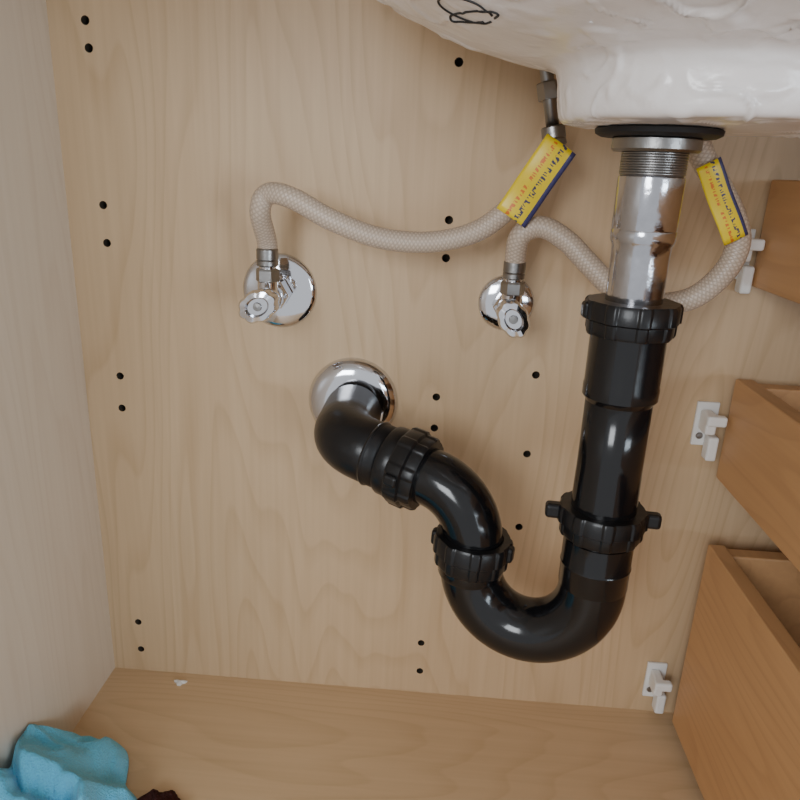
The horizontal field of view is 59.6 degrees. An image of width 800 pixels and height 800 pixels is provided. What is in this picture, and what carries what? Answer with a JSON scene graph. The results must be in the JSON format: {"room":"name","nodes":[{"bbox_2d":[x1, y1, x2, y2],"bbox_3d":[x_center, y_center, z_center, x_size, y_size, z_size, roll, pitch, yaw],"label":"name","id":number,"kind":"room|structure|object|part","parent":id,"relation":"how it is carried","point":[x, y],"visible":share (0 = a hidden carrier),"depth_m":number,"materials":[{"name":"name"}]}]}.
{"room":"under-sink cabinet","nodes":[
{"label":"under-sink cabinet","id":0,"kind":"room"},
{"bbox_2d":[0,0,114,767],"bbox_3d":[-0.312,0.010,0.330,0.018,0.830,0.600,3,18,3],"label":"wall","id":1,"kind":"structure","parent":0,"point":[56,645],"depth_m":0.56,"materials":[{"name":"brown wood"}]},
{"bbox_2d":[72,668,703,799],"bbox_3d":[0.137,0.412,0.432,0.917,0.018,0.600,3,18,3],"label":"floor","id":2,"kind":"structure","parent":0,"point":[206,737],"depth_m":0.66,"materials":[{"name":"brown wood"}]},
{"bbox_2d":[0,724,136,799],"bbox_3d":[-0.255,0.312,0.525,0.110,0.074,0.208,3,18,3],"label":"cleaning cloth","id":3,"kind":"object","parent":2,"relation":"on","point":[48,763],"visible":1,"depth_m":0.55,"materials":[{"name":"blue fabric"}]},
{"bbox_2d":[137,789,179,799],"bbox_3d":[-0.197,0.337,0.557,0.058,0.014,0.069,-7,21,-28],"label":"rag","id":4,"kind":"object","parent":2,"relation":"on","point":[154,794],"visible":1,"depth_m":0.58,"materials":[{"name":"fabric"}]},
{"bbox_2d":[174,679,186,685],"bbox_3d":[-0.226,0.290,0.717,0.015,0.003,0.008,3,18,3],"label":"crumb","id":5,"kind":"object","parent":2,"relation":"on","point":[178,682],"visible":1,"depth_m":0.72,"materials":[{"name":"white plastic"}]},
{"bbox_2d":[672,545,799,799],"bbox_3d":[0.412,0.306,0.406,0.320,0.195,0.492,3,18,3],"label":"drawer","id":6,"kind":"object","parent":2,"relation":"on","point":[736,719],"visible":1,"depth_m":0.56,"materials":[{"name":"brown wood"}]},
{"bbox_2d":[46,0,799,712],"bbox_3d":[0.174,-0.058,0.601,0.957,0.830,0.018,3,18,3],"label":"wall","id":7,"kind":"structure","parent":0,"point":[232,547],"depth_m":0.61,"materials":[{"name":"brown wood"}]},
{"bbox_2d":[238,253,316,326],"bbox_3d":[-0.105,-0.082,0.562,0.064,0.064,0.078,3,18,3],"label":"shutoff valve","id":8,"kind":"object","parent":7,"relation":"attached to","point":[284,295],"visible":1,"depth_m":0.59,"materials":[{"name":"silver metal"}]},
{"bbox_3d":[-0.107,-0.072,0.532,0.030,0.027,0.016,3,18,3],"label":"handle","id":9,"kind":"part","parent":8,"relation":"part of","materials":[{"name":"silver metal"}]},
{"bbox_2d":[256,267,279,290],"bbox_3d":[-0.105,-0.093,0.554,0.019,0.026,0.016,3,18,3],"label":"outlet","id":10,"kind":"object","parent":8,"relation":"attached to","point":[266,277],"depth_m":0.55,"materials":[{"name":"silver metal"}]},
{"bbox_2d":[249,70,575,267],"bbox_3d":[0.008,-0.189,0.501,0.236,0.198,0.046,3,18,3],"label":"supply hose","id":11,"kind":"object","parent":8,"relation":"attached to","point":[551,158],"visible":0.99,"depth_m":0.51,"materials":[{"name":"beige fabric"}]},
{"bbox_2d":[309,357,397,423],"bbox_3d":[-0.042,0.003,0.620,0.080,0.080,0.012,3,18,3],"label":"escutcheon","id":12,"kind":"object","parent":7,"relation":"attached to","point":[338,373],"visible":0.61,"depth_m":0.61,"materials":[{"name":"silver metal"}]},
{"bbox_2d":[314,293,683,662],"bbox_3d":[0.038,0.048,0.526,0.297,0.277,0.100,16,23,36],"label":"p-trap","id":13,"kind":"object","parent":7,"relation":"attached to","point":[602,520],"visible":0.98,"depth_m":0.49,"materials":[{"name":"black plastic"}]},
{"bbox_3d":[-0.009,0.059,0.557,0.085,0.096,0.201,-12,23,-37],"label":"trap arm","id":14,"kind":"part","parent":13,"relation":"part of","materials":[{"name":"black plastic"}]},
{"bbox_2d":[582,335,666,411],"bbox_3d":[0.143,-0.020,0.445,0.048,0.050,0.048,3,18,3],"label":"socket","id":15,"kind":"object","parent":13,"relation":"attached to","point":[623,373],"depth_m":0.43,"materials":[{"name":"black plastic"}]},
{"bbox_2d":[478,275,533,337],"bbox_3d":[0.087,-0.072,0.554,0.047,0.050,0.073,3,18,3],"label":"shutoff valve","id":16,"kind":"object","parent":7,"relation":"attached to","point":[505,305],"visible":0.99,"depth_m":0.54,"materials":[{"name":"silver metal"}]},
{"bbox_2d":[500,279,524,303],"bbox_3d":[0.087,-0.081,0.545,0.019,0.026,0.016,3,18,3],"label":"outlet","id":17,"kind":"object","parent":16,"relation":"attached to","point":[509,289],"depth_m":0.54,"materials":[{"name":"silver metal"}]},
{"bbox_3d":[0.085,-0.062,0.528,0.026,0.029,0.016,3,18,3],"label":"handle","id":18,"kind":"part","parent":16,"relation":"part of","materials":[{"name":"silver metal"}]},
{"bbox_2d":[642,661,672,713],"bbox_3d":[0.253,0.287,0.686,0.019,0.050,0.026,3,18,3],"label":"bracket","id":19,"kind":"object","parent":7,"relation":"attached to","point":[655,685],"depth_m":0.69,"materials":[{"name":"white plastic"}]},
{"bbox_2d":[690,401,727,460],"bbox_3d":[0.265,0.029,0.600,0.019,0.050,0.026,3,18,3],"label":"bracket","id":20,"kind":"object","parent":7,"relation":"attached to","point":[706,419],"depth_m":0.60,"materials":[{"name":"white plastic"}]},
{"bbox_2d":[734,229,764,293],"bbox_3d":[0.273,-0.110,0.554,0.019,0.050,0.026,3,18,3],"label":"bracket","id":21,"kind":"object","parent":7,"relation":"attached to","point":[744,279],"depth_m":0.56,"materials":[{"name":"white plastic"}]},
{"bbox_2d":[716,379,799,571],"bbox_3d":[0.421,0.113,0.349,0.320,0.090,0.504,3,18,3],"label":"drawer","id":22,"kind":"object","parent":7,"relation":"attached to","point":[759,465],"visible":1,"depth_m":0.52,"materials":[{"name":"brown wood"}]},
{"bbox_2d":[752,180,799,303],"bbox_3d":[0.428,-0.042,0.301,0.320,0.082,0.512,3,18,3],"label":"drawer","id":23,"kind":"object","parent":7,"relation":"attached to","point":[777,267],"visible":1,"depth_m":0.52,"materials":[{"name":"brown wood"}]},
{"bbox_3d":[0.170,-0.311,0.187,0.977,0.030,0.650,3,18,3],"label":"countertop","id":24,"kind":"structure","parent":7,"relation":"attached to","visible":0},
{"bbox_2d":[377,0,799,137],"bbox_3d":[0.169,-0.218,0.280,0.525,0.204,0.363,3,18,3],"label":"sink","id":25,"kind":"object","parent":24,"relation":"in","point":[732,66],"visible":0.83,"depth_m":0.31,"materials":[{"name":"white ceramic"}]},
{"bbox_2d":[502,140,751,312],"bbox_3d":[0.158,-0.124,0.495,0.169,0.123,0.032,10,20,22],"label":"supply hose","id":26,"kind":"object","parent":25,"relation":"attached to","point":[727,208],"visible":0.86,"depth_m":0.48,"materials":[{"name":"beige fabric"}]},
{"bbox_2d":[595,124,725,305],"bbox_3d":[0.146,-0.099,0.419,0.071,0.120,0.071,3,18,3],"label":"drain tailpiece","id":27,"kind":"object","parent":25,"relation":"attached to","point":[650,187],"visible":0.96,"depth_m":0.40,"materials":[{"name":"silver metal"}]}
]}

